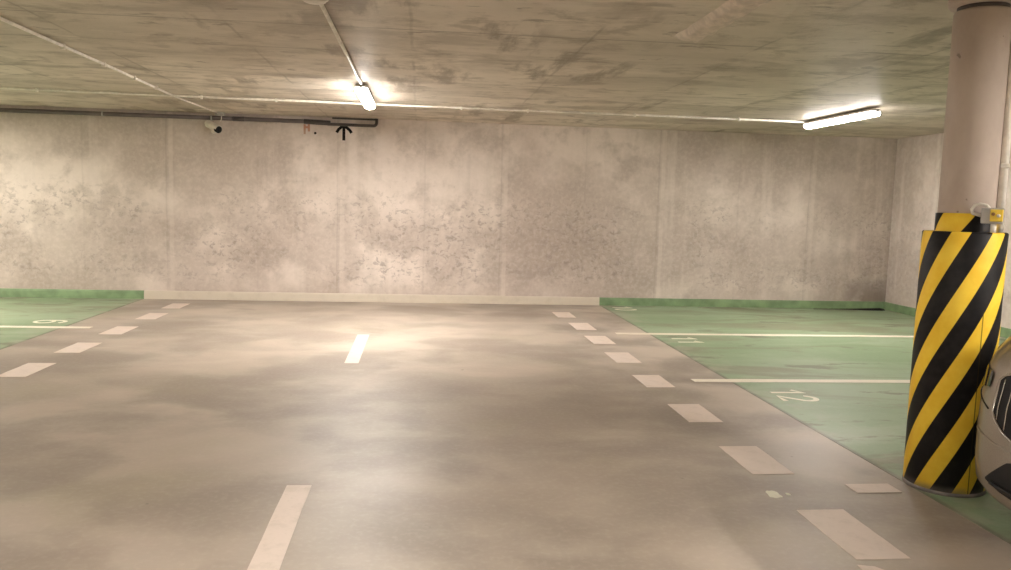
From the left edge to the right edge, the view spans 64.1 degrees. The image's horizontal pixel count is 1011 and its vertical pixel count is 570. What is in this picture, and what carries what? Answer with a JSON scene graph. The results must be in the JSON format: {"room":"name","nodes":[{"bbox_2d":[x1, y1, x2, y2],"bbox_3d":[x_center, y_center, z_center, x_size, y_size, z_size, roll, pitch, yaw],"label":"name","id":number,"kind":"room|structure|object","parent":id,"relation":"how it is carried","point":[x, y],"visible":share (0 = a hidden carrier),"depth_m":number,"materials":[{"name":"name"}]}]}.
{"room":"parking garage","nodes":[
{"label":"parking garage","id":0,"kind":"room"},
{"bbox_2d":[0,105,896,301],"bbox_3d":[-2.088,-0.991,11.915,16.757,2.868,0.200,1,6,-6],"label":"wall","id":1,"kind":"structure","parent":0,"point":[88,202],"depth_m":11.91,"materials":[{"name":"concrete"}]},
{"bbox_2d":[0,108,377,126],"bbox_3d":[-5.992,-2.404,11.207,8.357,0.124,0.085,1,6,-6],"label":"pipe","id":2,"kind":"object","parent":1,"relation":"attached to","point":[13,110],"visible":1,"depth_m":11.34,"materials":[{"name":"grey plastic"}]},
{"bbox_2d":[204,120,221,133],"bbox_3d":[-4.104,-2.217,11.308,0.200,0.188,0.350,-2,7,-34],"label":"security camera","id":3,"kind":"object","parent":1,"relation":"attached to","point":[215,128],"visible":1,"depth_m":11.24,"materials":[{"name":"white plastic"}]},
{"bbox_2d":[304,124,309,133],"bbox_3d":[-2.857,-2.243,11.601,0.090,0.150,0.002,1,6,-6],"label":"paint mark","id":4,"kind":"object","parent":1,"relation":"attached to","point":[305,126],"visible":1,"depth_m":11.60,"materials":[{"name":"red paint"}]},
{"bbox_2d":[336,126,351,140],"bbox_3d":[-2.332,-2.201,11.661,0.248,0.224,0.002,1,6,-6],"label":"painted arrow","id":5,"kind":"object","parent":1,"relation":"attached to","point":[343,128],"visible":1,"depth_m":11.66,"materials":[{"name":"black paint"}]},
{"bbox_2d":[0,288,883,308],"bbox_3d":[-2.129,0.190,11.910,16.314,0.118,0.043,1,6,-6],"label":"baseboard","id":6,"kind":"structure","parent":1,"relation":"attached to","point":[185,295],"depth_m":12.00,"materials":[{"name":"beige paint"}]},
{"bbox_2d":[0,0,954,138],"bbox_3d":[-0.939,-1.429,1.272,16.757,0.200,21.406,1,6,-6],"label":"ceiling","id":7,"kind":"structure","parent":0,"point":[799,60],"depth_m":6.61,"materials":[{"name":"concrete"}]},
{"bbox_2d":[0,17,171,95],"bbox_3d":[-3.419,-1.806,5.568,0.058,0.044,7.701,1,6,-7],"label":"conduit","id":8,"kind":"object","parent":7,"relation":"attached to","point":[62,46],"visible":1,"depth_m":6.65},
{"bbox_2d":[175,97,217,113],"bbox_3d":[-3.951,-2.307,10.350,0.019,0.020,1.796,1,6,-4],"label":"conduit","id":9,"kind":"object","parent":7,"relation":"attached to","point":[175,97],"visible":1,"depth_m":10.28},
{"bbox_2d":[215,112,224,121],"bbox_3d":[-4.000,-2.356,11.308,0.110,0.133,0.110,1,6,-6],"label":"junction box","id":10,"kind":"object","parent":7,"relation":"attached to","point":[221,114],"visible":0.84,"depth_m":11.27,"materials":[{"name":"grey plastic"}]},
{"bbox_2d":[303,0,328,4],"bbox_3d":[-1.110,-1.658,4.695,0.164,0.039,0.164,1,6,-6],"label":"smoke detector","id":11,"kind":"object","parent":7,"relation":"attached to","point":[313,2],"visible":1,"depth_m":4.68,"materials":[{"name":"white plastic"}]},
{"bbox_2d":[319,4,361,84],"bbox_3d":[-1.264,-1.835,6.396,0.026,0.027,3.265,1,6,-6],"label":"conduit","id":12,"kind":"object","parent":7,"relation":"attached to","point":[322,6],"visible":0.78,"depth_m":5.78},
{"bbox_2d":[332,117,374,120],"bbox_3d":[-2.185,-2.395,11.646,0.620,0.022,0.020,1,6,-6],"label":"strip","id":13,"kind":"object","parent":7,"relation":"attached to","point":[332,117],"visible":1,"depth_m":11.64,"materials":[{"name":"black metal"}]},
{"bbox_2d":[354,85,374,108],"bbox_3d":[-1.524,-2.052,8.805,0.130,0.103,1.578,1,6,-6],"label":"ceiling lamp","id":14,"kind":"object","parent":7,"relation":"attached to","point":[362,91],"visible":1,"depth_m":8.43,"materials":[{"name":"white plastic"}]},
{"bbox_2d":[0,87,808,122],"bbox_3d":[-3.000,-2.192,9.510,13.892,0.044,0.109,1,6,-7],"label":"conduit","id":15,"kind":"object","parent":7,"relation":"attached to","point":[9,88],"visible":0.99,"depth_m":9.75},
{"bbox_2d":[673,0,770,42],"bbox_3d":[1.340,-1.568,4.588,0.204,0.061,1.920,1,6,-6],"label":"trim","id":16,"kind":"structure","parent":7,"relation":"attached to","point":[730,11],"depth_m":4.82,"materials":[{"name":"concrete"}]},
{"bbox_2d":[804,109,880,128],"bbox_3d":[3.976,-1.982,9.615,0.130,0.103,1.658,1,6,-6],"label":"ceiling lamp","id":17,"kind":"object","parent":7,"relation":"attached to","point":[861,114],"visible":1,"depth_m":9.42,"materials":[{"name":"white plastic"}]},
{"bbox_2d":[0,297,1010,569],"bbox_3d":[-1.017,1.423,1.560,16.357,0.202,21.006,1,6,-6],"label":"floor","id":18,"kind":"structure","parent":0,"point":[460,436],"depth_m":5.13,"materials":[{"name":"grey concrete"}]},
{"bbox_2d":[0,363,55,376],"bbox_3d":[-4.024,0.712,6.786,0.234,0.002,0.560,1,6,-6],"label":"road marking","id":19,"kind":"object","parent":18,"relation":"on","point":[27,369],"visible":1,"depth_m":6.76,"materials":[{"name":"paint"}]},
{"bbox_2d":[0,326,90,327],"bbox_3d":[-7.188,0.430,8.705,5.183,0.002,0.115,1,6,-6],"label":"parking line","id":20,"kind":"object","parent":18,"relation":"on","point":[0,326],"visible":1,"depth_m":8.92,"materials":[{"name":"paint"}]},
{"bbox_2d":[33,320,67,322],"bbox_3d":[-5.250,0.422,9.310,0.363,0.003,0.244,1,6,-6],"label":"bay number","id":21,"kind":"object","parent":18,"relation":"on","point":[38,320],"visible":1,"depth_m":9.32,"materials":[{"name":"paint"}]},
{"bbox_2d":[54,342,100,352],"bbox_3d":[-4.133,0.605,7.815,0.235,0.002,0.540,1,6,-6],"label":"road marking","id":22,"kind":"object","parent":18,"relation":"on","point":[78,347],"visible":1,"depth_m":7.79,"materials":[{"name":"paint"}]},
{"bbox_2d":[100,326,138,333],"bbox_3d":[-4.242,0.496,8.863,0.234,0.002,0.540,1,6,-6],"label":"road marking","id":23,"kind":"object","parent":18,"relation":"on","point":[119,329],"visible":1,"depth_m":8.85,"materials":[{"name":"paint"}]},
{"bbox_2d":[136,313,167,318],"bbox_3d":[-4.358,0.383,9.957,0.233,0.002,0.530,1,6,-6],"label":"road marking","id":24,"kind":"object","parent":18,"relation":"on","point":[149,315],"visible":1,"depth_m":9.93,"materials":[{"name":"paint"}]},
{"bbox_2d":[163,303,187,308],"bbox_3d":[-4.460,0.283,10.921,0.234,0.002,0.520,1,6,-6],"label":"road marking","id":25,"kind":"object","parent":18,"relation":"on","point":[173,305],"visible":1,"depth_m":10.93,"materials":[{"name":"paint"}]},
{"bbox_2d":[247,485,311,569],"bbox_3d":[-0.962,1.168,3.098,0.129,0.002,2.290,1,6,-6],"label":"centre line","id":26,"kind":"object","parent":18,"relation":"on","point":[271,550],"visible":1,"depth_m":3.65,"materials":[{"name":"paint"}]},
{"bbox_2d":[344,335,368,362],"bbox_3d":[-1.503,0.637,8.217,0.129,0.002,1.600,1,6,-6],"label":"centre line","id":27,"kind":"object","parent":18,"relation":"on","point":[355,353],"visible":1,"depth_m":8.10,"materials":[{"name":"paint"}]},
{"bbox_2d":[552,312,575,317],"bbox_3d":[0.801,0.410,11.095,0.253,0.002,0.540,1,6,-6],"label":"road marking","id":28,"kind":"object","parent":18,"relation":"on","point":[558,314],"visible":1,"depth_m":11.05,"materials":[{"name":"paint"}]},
{"bbox_2d":[569,323,595,329],"bbox_3d":[0.958,0.516,10.087,0.253,0.002,0.570,1,6,-6],"label":"road marking","id":29,"kind":"object","parent":18,"relation":"on","point":[578,326],"visible":1,"depth_m":10.06,"materials":[{"name":"paint"}]},
{"bbox_2d":[585,336,614,343],"bbox_3d":[1.063,0.618,9.102,0.252,0.002,0.540,1,6,-6],"label":"road marking","id":30,"kind":"object","parent":18,"relation":"on","point":[594,339],"visible":1,"depth_m":9.07,"materials":[{"name":"paint"}]},
{"bbox_2d":[604,352,641,362],"bbox_3d":[1.171,0.725,8.074,0.253,0.002,0.540,1,6,-6],"label":"road marking","id":31,"kind":"object","parent":18,"relation":"on","point":[618,357],"visible":1,"depth_m":8.06,"materials":[{"name":"paint"}]},
{"bbox_2d":[632,375,675,387],"bbox_3d":[1.282,0.835,7.015,0.252,0.002,0.480,1,6,-6],"label":"road marking","id":32,"kind":"object","parent":18,"relation":"on","point":[646,380],"visible":1,"depth_m":7.00,"materials":[{"name":"paint"}]},
{"bbox_2d":[672,337,703,342],"bbox_3d":[2.078,0.629,9.254,0.297,0.002,0.344,1,6,-6],"label":"bay number","id":33,"kind":"object","parent":18,"relation":"on","point":[688,337],"visible":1,"depth_m":9.24,"materials":[{"name":"paint"}]},
{"bbox_2d":[668,404,722,421],"bbox_3d":[1.393,0.944,5.962,0.252,0.002,0.510,1,6,-6],"label":"road marking","id":34,"kind":"object","parent":18,"relation":"on","point":[690,412],"visible":1,"depth_m":5.95,"materials":[{"name":"paint"}]},
{"bbox_2d":[719,446,793,474],"bbox_3d":[1.508,1.056,4.883,0.253,0.002,0.530,1,6,-6],"label":"road marking","id":35,"kind":"object","parent":18,"relation":"on","point":[753,459],"visible":1,"depth_m":4.86,"materials":[{"name":"paint"}]},
{"bbox_2d":[766,490,782,497],"bbox_3d":[1.426,1.113,4.293,0.071,0.002,0.109,1,6,-6],"label":"paint blot","id":36,"kind":"object","parent":18,"relation":"on","point":[774,494],"visible":1,"depth_m":4.29,"materials":[{"name":"white paint"}]},
{"bbox_2d":[771,390,818,401],"bbox_3d":[2.352,0.904,6.606,0.329,0.002,0.406,1,6,-6],"label":"bay number","id":37,"kind":"object","parent":18,"relation":"on","point":[814,398],"visible":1,"depth_m":6.52,"materials":[{"name":"paint"}]},
{"bbox_2d":[691,379,909,382],"bbox_3d":[4.069,0.877,7.336,4.884,0.002,0.115,1,6,-6],"label":"parking line","id":38,"kind":"object","parent":18,"relation":"on","point":[694,380],"visible":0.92,"depth_m":7.18,"materials":[{"name":"paint"}]},
{"bbox_2d":[616,333,1002,337],"bbox_3d":[3.769,0.616,9.845,4.945,0.002,0.115,1,6,-6],"label":"parking line","id":39,"kind":"object","parent":18,"relation":"on","point":[616,333],"visible":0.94,"depth_m":9.77,"materials":[{"name":"paint"}]},
{"bbox_2d":[797,509,910,559],"bbox_3d":[1.621,1.167,3.805,0.251,0.002,0.570,1,6,-6],"label":"road marking","id":40,"kind":"object","parent":18,"relation":"on","point":[845,530],"visible":1,"depth_m":3.77,"materials":[{"name":"paint"}]},
{"bbox_2d":[840,308,884,310],"bbox_3d":[5.359,0.368,12.575,1.150,0.036,0.126,1,6,-6],"label":"strip","id":41,"kind":"object","parent":18,"relation":"on","point":[873,309],"visible":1,"depth_m":12.59,"materials":[{"name":"black plastic"}]},
{"bbox_2d":[857,565,883,569],"bbox_3d":[1.613,1.224,3.244,0.170,0.002,0.450,1,6,-6],"label":"road marking","id":42,"kind":"object","parent":18,"relation":"on","point":[863,567],"visible":1,"depth_m":3.43,"materials":[{"name":"paint"}]},
{"bbox_2d":[845,484,901,492],"bbox_3d":[2.014,1.114,4.425,0.258,0.002,0.135,1,6,-6],"label":"road marking","id":43,"kind":"object","parent":18,"relation":"on","point":[858,488],"visible":1,"depth_m":4.42,"materials":[{"name":"paint"}]},
{"bbox_2d":[902,213,1008,497],"bbox_3d":[2.471,0.366,4.444,0.414,1.516,0.414,1,6,-6],"label":"guard","id":44,"kind":"object","parent":18,"relation":"on","point":[962,264],"visible":0.94,"depth_m":4.29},
{"bbox_2d":[937,0,1010,213],"bbox_3d":[2.487,-0.207,4.386,0.334,2.668,0.334,1,6,-6],"label":"concrete pillar","id":45,"kind":"structure","parent":18,"relation":"on","point":[981,29],"depth_m":4.21,"materials":[{"name":"beige concrete"}]},
{"bbox_2d":[970,203,1004,232],"bbox_3d":[2.490,-0.349,4.177,0.156,0.154,0.063,5,7,29],"label":"switch box","id":46,"kind":"object","parent":45,"relation":"attached to","point":[992,216],"visible":1,"depth_m":4.16,"materials":[{"name":"grey plastic"}]},
{"bbox_2d":[996,44,1010,231],"bbox_3d":[2.644,-0.901,4.237,0.045,1.248,0.050,5,7,29],"label":"conduit","id":47,"kind":"object","parent":45,"relation":"attached to","point":[1006,137],"visible":0.98,"depth_m":4.24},
{"bbox_2d":[974,335,1010,509],"bbox_3d":[4.355,0.477,3.386,4.451,1.610,2.083,1,6,-6],"label":"parked car","id":48,"kind":"object","parent":18,"relation":"on","point":[992,445],"visible":1,"depth_m":3.57,"materials":[{"name":"beige paint"}]},
{"bbox_2d":[991,374,1010,442],"bbox_3d":[2.166,0.537,3.390,0.060,0.292,0.381,2,6,-1],"label":"grille","id":49,"kind":"object","parent":48,"relation":"attached to","point":[1001,408],"depth_m":3.51,"materials":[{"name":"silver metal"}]},
{"bbox_2d":[885,133,1010,328],"bbox_3d":[7.260,0.244,2.210,0.200,2.868,21.206,1,6,-6],"label":"wall","id":50,"kind":"structure","parent":0,"point":[918,158],"depth_m":12.09,"materials":[{"name":"concrete"}]},
{"bbox_2d":[884,302,1010,337],"bbox_3d":[6.524,0.837,7.855,0.038,0.118,10.006,1,6,-6],"label":"baseboard","id":51,"kind":"structure","parent":50,"relation":"attached to","point":[1004,332],"depth_m":12.18,"materials":[{"name":"green paint"}]}
]}

